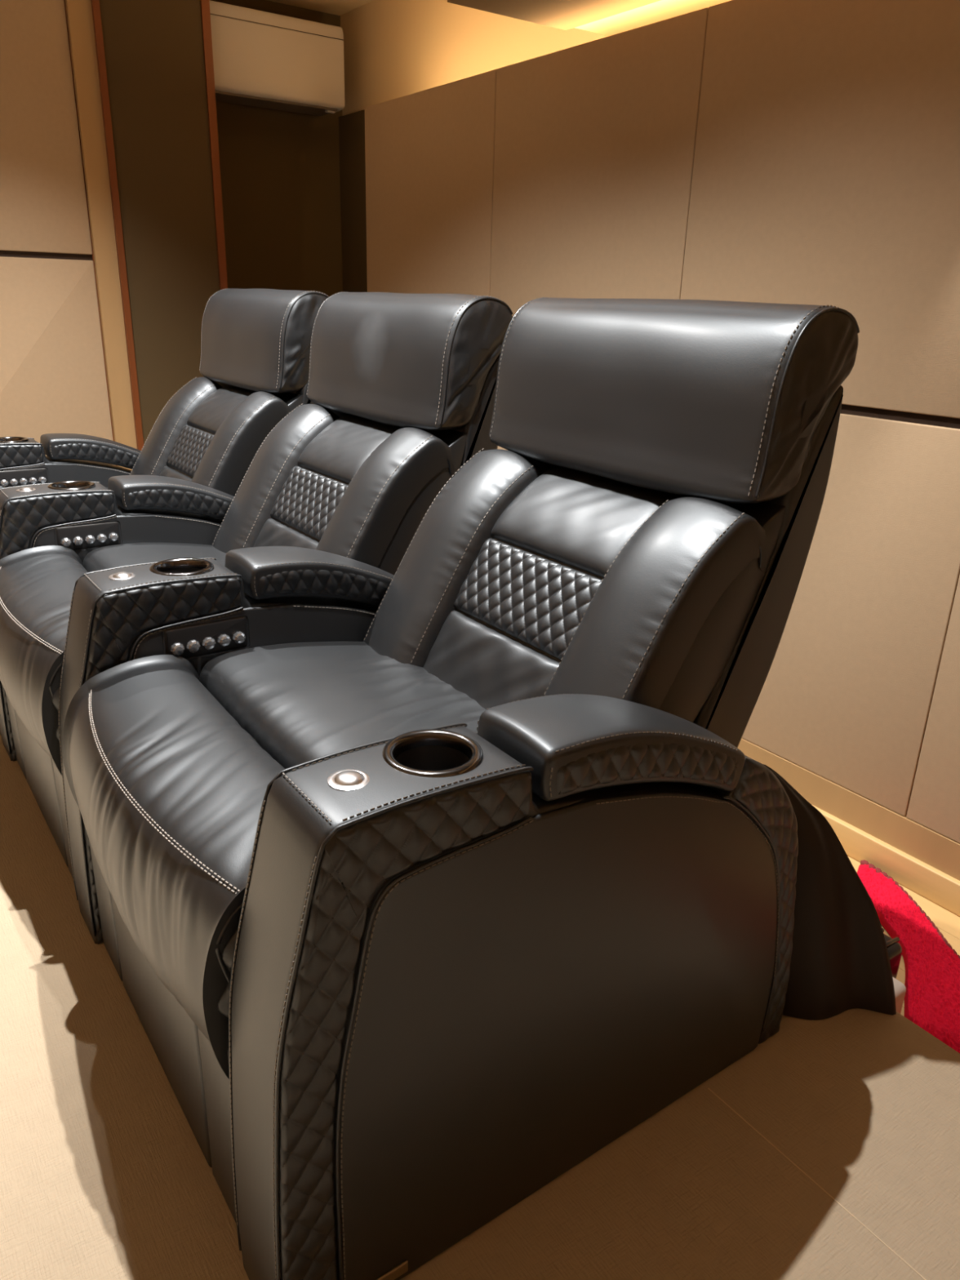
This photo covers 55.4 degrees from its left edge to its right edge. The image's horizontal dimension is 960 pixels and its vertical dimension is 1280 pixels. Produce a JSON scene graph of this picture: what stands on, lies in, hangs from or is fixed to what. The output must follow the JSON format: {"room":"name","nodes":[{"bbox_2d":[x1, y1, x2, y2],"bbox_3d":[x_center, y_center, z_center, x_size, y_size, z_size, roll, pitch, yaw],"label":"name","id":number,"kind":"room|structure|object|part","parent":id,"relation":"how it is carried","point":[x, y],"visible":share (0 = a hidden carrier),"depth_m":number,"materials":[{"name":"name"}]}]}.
{"room":"home theater","nodes":[
{"label":"home theater","id":0,"kind":"room"},
{"bbox_2d":[0,0,219,465],"bbox_3d":[-1.795,-1.536,3.526,1.489,2.600,0.315,-12,25,-33],"label":"wall","id":1,"kind":"structure","parent":0,"point":[154,54],"depth_m":3.55,"materials":[{"name":"brown fabric"}]},
{"bbox_2d":[0,250,92,260],"bbox_3d":[-3.478,-1.128,2.444,4.590,0.022,0.273,-12,25,-33],"label":"trim","id":2,"kind":"structure","parent":1,"relation":"attached to","point":[2,253],"depth_m":3.50,"materials":[{"name":"brown"}]},
{"bbox_2d":[64,0,137,470],"bbox_3d":[-1.553,-1.591,3.693,0.083,2.600,0.305,-12,25,-33],"label":"trim","id":3,"kind":"structure","parent":1,"relation":"attached to","point":[79,12],"depth_m":3.54,"materials":[{"name":"beige wood"}]},
{"bbox_2d":[90,0,143,450],"bbox_3d":[-1.503,-1.598,3.714,0.024,2.600,0.327,-12,25,-33],"label":"trim","id":4,"kind":"structure","parent":1,"relation":"attached to","point":[95,8],"depth_m":3.56,"materials":[{"name":"brown wood"}]},
{"bbox_2d":[200,0,227,290],"bbox_3d":[-1.170,-1.672,3.939,0.032,2.600,0.323,-12,25,-33],"label":"trim","id":5,"kind":"structure","parent":1,"relation":"attached to","point":[205,4],"depth_m":3.67,"materials":[{"name":"brown wood"}]},
{"bbox_2d":[210,0,342,297],"bbox_3d":[-3.074,-1.319,2.919,5.840,2.851,0.100,-12,25,-33],"label":"wall","id":6,"kind":"structure","parent":0,"point":[280,170],"depth_m":4.20,"materials":[{"name":"brown fabric"}]},
{"bbox_2d":[208,0,345,115],"bbox_3d":[-1.032,-2.405,3.781,0.914,0.324,0.276,-12,25,-33],"label":"air conditioner","id":7,"kind":"object","parent":6,"relation":"attached to","point":[261,59],"visible":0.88,"depth_m":3.77,"materials":[{"name":"beige plastic"}]},
{"bbox_2d":[215,90,337,115],"bbox_3d":[-0.911,-2.283,3.883,0.590,0.018,0.168,-12,25,-33],"label":"air vent","id":8,"kind":"object","parent":7,"relation":"attached to","point":[277,102],"depth_m":3.87,"materials":[{"name":"brown"}]},
{"bbox_2d":[267,0,373,15],"bbox_3d":[-0.349,-2.598,3.176,0.640,0.286,1.868,-12,25,-33],"label":"ceiling","id":9,"kind":"structure","parent":0,"point":[339,7],"depth_m":3.96,"materials":[{"name":"beige paint"}]},
{"bbox_2d":[338,0,608,292],"bbox_3d":[1.283,-0.836,1.976,0.120,2.851,6.835,-12,25,-33],"label":"wall","id":10,"kind":"structure","parent":0,"point":[393,49],"depth_m":3.77,"materials":[{"name":"beige paint"}]},
{"bbox_2d":[0,733,959,1279],"bbox_3d":[-1.539,1.089,0.607,4.953,0.250,6.835,-12,25,-33],"label":"floor","id":11,"kind":"structure","parent":0,"point":[104,1175],"depth_m":1.30,"materials":[{"name":"beige carpet"}]},
{"bbox_2d":[0,288,328,519],"bbox_3d":[-1.094,-0.489,2.848,1.076,1.155,0.847,-12,25,-33],"label":"recliner","id":12,"kind":"object","parent":11,"relation":"on","point":[255,343],"visible":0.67,"depth_m":2.83,"materials":[{"name":"black leather"}]},
{"bbox_3d":[-1.544,-0.287,2.960,0.322,0.674,0.009,-12,25,-33],"label":"quilted panel","id":13,"kind":"part","parent":12,"relation":"part of","materials":[{"name":"black leather"}]},
{"bbox_3d":[-1.464,-0.515,2.928,0.156,0.067,0.010,-12,25,-33],"label":"control panel","id":14,"kind":"part","parent":12,"relation":"part of","materials":[{"name":"black plastic"}]},
{"bbox_3d":[-1.350,-0.361,3.166,0.898,0.678,0.131,-12,25,-33],"label":"armrest","id":15,"kind":"part","parent":12,"relation":"part of","materials":[{"name":"black leather"}]},
{"bbox_3d":[-1.341,-0.331,3.184,0.768,0.604,0.142,-12,25,-33],"label":"panel","id":16,"kind":"part","parent":12,"relation":"part of","materials":[{"name":"black leather"}]},
{"bbox_3d":[-0.980,-0.424,2.863,0.116,0.186,0.332,-12,25,-33],"label":"lumbar panel","id":17,"kind":"part","parent":12,"relation":"part of","materials":[{"name":"black leather"}]},
{"bbox_3d":[-0.898,-0.589,2.860,0.084,0.126,0.332,-12,25,-33],"label":"quilted panel","id":18,"kind":"part","parent":12,"relation":"part of","materials":[{"name":"black leather"}]},
{"bbox_3d":[-0.804,-0.724,2.877,0.145,0.122,0.332,-12,25,-33],"label":"panel","id":19,"kind":"part","parent":12,"relation":"part of","materials":[{"name":"black leather"}]},
{"bbox_3d":[-0.861,-0.573,2.894,0.367,0.450,0.669,-12,25,-33],"label":"backrest","id":20,"kind":"part","parent":12,"relation":"part of","materials":[{"name":"black leather"}]},
{"bbox_2d":[0,291,513,879],"bbox_3d":[-0.607,-0.233,2.204,1.076,1.155,0.848,-12,25,-33],"label":"recliner","id":21,"kind":"object","parent":11,"relation":"on","point":[402,386],"visible":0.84,"depth_m":2.12,"materials":[{"name":"black leather"}]},
{"bbox_3d":[-1.127,0.173,2.251,0.046,0.326,0.128,-12,25,-33],"label":"kick panel","id":22,"kind":"part","parent":21,"relation":"part of","materials":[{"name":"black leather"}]},
{"bbox_3d":[-0.963,0.259,2.034,0.046,0.326,0.438,-12,25,-33],"label":"kick panel","id":23,"kind":"part","parent":21,"relation":"part of","materials":[{"name":"black leather"}]},
{"bbox_2d":[0,545,87,775],"bbox_3d":[-0.902,0.037,1.991,0.262,0.326,0.685,-12,25,-33],"label":"seat cushion","id":24,"kind":"object","parent":21,"relation":"on","point":[37,582],"depth_m":1.84,"materials":[{"name":"black leather"}]},
{"bbox_3d":[-1.057,-0.031,2.316,0.322,0.674,0.009,-12,25,-33],"label":"quilted panel","id":25,"kind":"part","parent":21,"relation":"part of","materials":[{"name":"black leather"}]},
{"bbox_3d":[-0.798,0.345,1.816,0.046,0.326,0.128,-12,25,-33],"label":"kick panel","id":26,"kind":"part","parent":21,"relation":"part of","materials":[{"name":"black leather"}]},
{"bbox_3d":[-0.977,-0.259,2.284,0.156,0.067,0.010,-12,25,-33],"label":"control panel","id":27,"kind":"part","parent":21,"relation":"part of","materials":[{"name":"black plastic"}]},
{"bbox_3d":[-0.863,-0.105,2.522,0.898,0.678,0.131,-12,25,-33],"label":"armrest","id":28,"kind":"part","parent":21,"relation":"part of","materials":[{"name":"black leather"}]},
{"bbox_3d":[-0.854,-0.075,2.540,0.768,0.604,0.142,-12,25,-33],"label":"panel","id":29,"kind":"part","parent":21,"relation":"part of","materials":[{"name":"black leather"}]},
{"bbox_2d":[82,542,226,572],"bbox_3d":[-0.633,-0.118,2.133,0.415,0.108,0.682,-12,25,-33],"label":"seat cushion","id":30,"kind":"object","parent":21,"relation":"on","point":[95,556],"depth_m":2.26,"materials":[{"name":"black leather"}]},
{"bbox_3d":[-0.493,-0.168,2.219,0.116,0.185,0.332,-12,25,-33],"label":"lumbar panel","id":31,"kind":"part","parent":21,"relation":"part of","materials":[{"name":"black leather"}]},
{"bbox_3d":[-0.411,-0.333,2.216,0.084,0.126,0.332,-12,25,-33],"label":"quilted panel","id":32,"kind":"part","parent":21,"relation":"part of","materials":[{"name":"black leather"}]},
{"bbox_3d":[-0.317,-0.469,2.232,0.145,0.123,0.332,-12,25,-33],"label":"panel","id":33,"kind":"part","parent":21,"relation":"part of","materials":[{"name":"black leather"}]},
{"bbox_3d":[-0.373,-0.317,2.250,0.367,0.450,0.669,-12,25,-33],"label":"backrest","id":34,"kind":"part","parent":21,"relation":"part of","materials":[{"name":"black leather"}]},
{"bbox_2d":[58,297,859,1279],"bbox_3d":[-0.079,0.045,1.503,1.078,1.155,0.995,-12,25,-33],"label":"recliner","id":35,"kind":"object","parent":11,"relation":"on","point":[416,892],"visible":1,"depth_m":1.28,"materials":[{"name":"black leather"}]},
{"bbox_3d":[-0.640,0.429,1.607,0.046,0.326,0.128,-12,25,-33],"label":"kick panel","id":36,"kind":"part","parent":35,"relation":"part of","materials":[{"name":"black leather"}]},
{"bbox_3d":[-0.476,0.515,1.389,0.046,0.326,0.438,-12,25,-33],"label":"kick panel","id":37,"kind":"part","parent":35,"relation":"part of","materials":[{"name":"black leather"}]},
{"bbox_3d":[-0.570,0.225,1.672,0.322,0.674,0.009,-12,25,-33],"label":"quilted panel","id":38,"kind":"part","parent":35,"relation":"part of","materials":[{"name":"black leather"}]},
{"bbox_2d":[62,654,285,1079],"bbox_3d":[-0.416,0.293,1.346,0.265,0.326,0.685,-12,25,-33],"label":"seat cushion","id":39,"kind":"object","parent":35,"relation":"on","point":[170,764],"depth_m":1.22,"materials":[{"name":"black leather"}]},
{"bbox_3d":[-0.490,-0.003,1.640,0.156,0.067,0.010,-12,25,-33],"label":"control panel","id":40,"kind":"part","parent":35,"relation":"part of","materials":[{"name":"black plastic"}]},
{"bbox_3d":[-0.312,0.601,1.172,0.046,0.326,0.128,-12,25,-33],"label":"kick panel","id":41,"kind":"part","parent":35,"relation":"part of","materials":[{"name":"black leather"}]},
{"bbox_3d":[-0.376,0.151,1.877,0.898,0.678,0.131,-12,25,-33],"label":"armrest","id":42,"kind":"part","parent":35,"relation":"part of","materials":[{"name":"black leather"}]},
{"bbox_3d":[-0.367,0.181,1.896,0.768,0.604,0.142,-12,25,-33],"label":"panel","id":43,"kind":"part","parent":35,"relation":"part of","materials":[{"name":"black leather"}]},
{"bbox_2d":[199,641,486,768],"bbox_3d":[-0.146,0.139,1.489,0.416,0.107,0.682,-12,25,-33],"label":"seat cushion","id":44,"kind":"object","parent":35,"relation":"on","point":[301,702],"depth_m":1.52,"materials":[{"name":"black leather"}]},
{"bbox_3d":[-0.120,0.780,1.112,0.076,0.018,0.004,-12,25,-33],"label":"metal plate","id":45,"kind":"part","parent":35,"relation":"part of","materials":[{"name":"beige"}]},
{"bbox_3d":[-0.083,0.481,1.028,0.322,0.674,0.009,-12,25,-33],"label":"quilted panel","id":46,"kind":"part","parent":35,"relation":"part of","materials":[{"name":"black leather"}]},
{"bbox_3d":[-0.006,0.088,1.575,0.116,0.185,0.332,-12,25,-33],"label":"lumbar panel","id":47,"kind":"part","parent":35,"relation":"part of","materials":[{"name":"black leather"}]},
{"bbox_3d":[0.111,0.407,1.233,0.898,0.678,0.131,-12,25,-33],"label":"armrest","id":48,"kind":"part","parent":35,"relation":"part of","materials":[{"name":"black leather"}]},
{"bbox_3d":[0.076,-0.077,1.571,0.084,0.126,0.332,-12,25,-33],"label":"quilted panel","id":49,"kind":"part","parent":35,"relation":"part of","materials":[{"name":"black leather"}]},
{"bbox_3d":[0.120,0.437,1.252,0.768,0.604,0.142,-12,25,-33],"label":"panel","id":50,"kind":"part","parent":35,"relation":"part of","materials":[{"name":"black leather"}]},
{"bbox_3d":[0.170,-0.212,1.588,0.145,0.123,0.332,-12,25,-33],"label":"panel","id":51,"kind":"part","parent":35,"relation":"part of","materials":[{"name":"black leather"}]},
{"bbox_3d":[0.113,-0.061,1.606,0.367,0.450,0.669,-12,25,-33],"label":"backrest","id":52,"kind":"part","parent":35,"relation":"part of","materials":[{"name":"black leather"}]},
{"bbox_2d":[707,1088,926,1279],"bbox_3d":[0.637,0.849,1.063,0.002,0.002,0.972,-12,25,-33],"label":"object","id":53,"kind":"structure","parent":11,"relation":"on","point":[708,1088],"depth_m":1.27,"materials":[{"name":"beige"}]},
{"bbox_2d":[763,764,896,1020],"bbox_3d":[0.493,0.397,1.692,0.191,0.392,0.571,-12,25,-33],"label":"draped cloth","id":54,"kind":"object","parent":11,"relation":"on","point":[840,962],"visible":0.25,"depth_m":1.56,"materials":[{"name":"black"}]},
{"bbox_2d":[447,0,660,30],"bbox_3d":[1.462,-1.381,0.667,0.420,0.703,4.767,-12,25,-33],"label":"ceiling","id":55,"kind":"structure","parent":0,"point":[565,15],"depth_m":2.52,"materials":[{"name":"brown paint"}]},
{"bbox_2d":[575,0,731,35],"bbox_3d":[1.723,-1.397,0.857,0.220,0.591,4.767,-12,25,-33],"label":"cove","id":56,"kind":"object","parent":55,"relation":"in","point":[662,10],"depth_m":2.59,"materials":[{"name":"beige paint"}]},
{"bbox_2d":[737,737,959,880],"bbox_3d":[0.996,0.441,2.266,0.054,0.085,6.635,-12,25,-33],"label":"baseboard","id":57,"kind":"structure","parent":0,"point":[922,843],"depth_m":2.27,"materials":[{"name":"beige wood"}]},
{"bbox_2d":[847,855,959,1016],"bbox_3d":[0.759,0.650,2.105,0.599,0.050,6.735,-12,25,-33],"label":"floor","id":58,"kind":"structure","parent":0,"point":[948,922],"depth_m":2.08,"materials":[{"name":"brown wood"}]},
{"bbox_2d":[812,804,959,916],"bbox_3d":[0.987,0.518,2.290,0.070,0.078,6.635,-12,25,-33],"label":"baseboard","id":59,"kind":"structure","parent":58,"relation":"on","point":[937,886],"depth_m":2.20,"materials":[{"name":"brown wood"}]},
{"bbox_2d":[882,928,902,978],"bbox_3d":[0.770,0.640,1.905,0.109,0.109,0.175,-12,25,-33],"label":"bag","id":60,"kind":"object","parent":58,"relation":"on","point":[894,948],"visible":0.16,"depth_m":1.85,"materials":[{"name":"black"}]},
{"bbox_2d":[892,977,906,1013],"bbox_3d":[0.723,0.691,1.778,0.125,0.100,0.145,-12,25,-33],"label":"towel","id":61,"kind":"object","parent":58,"relation":"on","point":[900,988],"visible":0.09,"depth_m":1.74,"materials":[{"name":"white fabric"}]},
{"bbox_2d":[857,859,959,1053],"bbox_3d":[0.985,0.745,1.722,0.431,0.054,1.104,-7,22,-23],"label":"fleece blanket","id":62,"kind":"object","parent":58,"relation":"on","point":[932,966],"visible":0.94,"depth_m":1.92,"materials":[{"name":"red fabric"}]},
{"bbox_3d":[1.265,-0.256,1.700,0.020,1.957,5.886,-12,25,-33],"label":"trim","id":63,"kind":"structure","parent":0,"visible":0},
{"bbox_2d":[364,69,496,296],"bbox_3d":[-0.194,-1.527,3.394,0.045,0.887,0.870,-12,25,-33],"label":"wall panel","id":64,"kind":"object","parent":63,"relation":"attached to","point":[429,153],"visible":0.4,"depth_m":3.29,"materials":[{"name":"beige fabric"}]},
{"bbox_2d":[489,7,708,316],"bbox_3d":[0.309,-1.263,2.729,0.045,0.887,0.875,-12,25,-33],"label":"wall panel","id":65,"kind":"object","parent":63,"relation":"attached to","point":[595,140],"visible":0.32,"depth_m":2.62,"materials":[{"name":"beige fabric"}]},
{"bbox_2d":[680,0,959,418],"bbox_3d":[0.817,-0.996,2.058,0.045,0.887,0.888,-12,25,-33],"label":"wall panel","id":66,"kind":"object","parent":63,"relation":"attached to","point":[826,166],"visible":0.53,"depth_m":2.03,"materials":[{"name":"beige fabric"}]},
{"bbox_2d":[742,413,959,816],"bbox_3d":[0.792,-0.137,2.380,0.045,0.904,0.888,-12,25,-33],"label":"wall panel","id":67,"kind":"object","parent":63,"relation":"attached to","point":[846,695],"visible":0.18,"depth_m":2.16,"materials":[{"name":"beige fabric"}]},
{"bbox_2d":[906,575,959,843],"bbox_3d":[1.301,0.130,1.706,0.045,0.904,0.879,-12,25,-33],"label":"wall panel","id":68,"kind":"object","parent":63,"relation":"attached to","point":[935,799],"visible":1,"depth_m":2.08,"materials":[{"name":"beige fabric"}]},
{"bbox_3d":[-0.219,-0.669,3.717,0.045,0.904,0.870,-12,25,-33],"label":"wall panel","id":69,"kind":"object","parent":63,"relation":"attached to","visible":0},
{"bbox_2d":[840,404,959,428],"bbox_3d":[1.239,-0.344,1.648,0.028,0.022,5.890,-12,25,-33],"label":"trim","id":70,"kind":"structure","parent":69,"relation":"on","point":[943,421],"depth_m":2.03,"materials":[{"name":"brown"}]}
]}

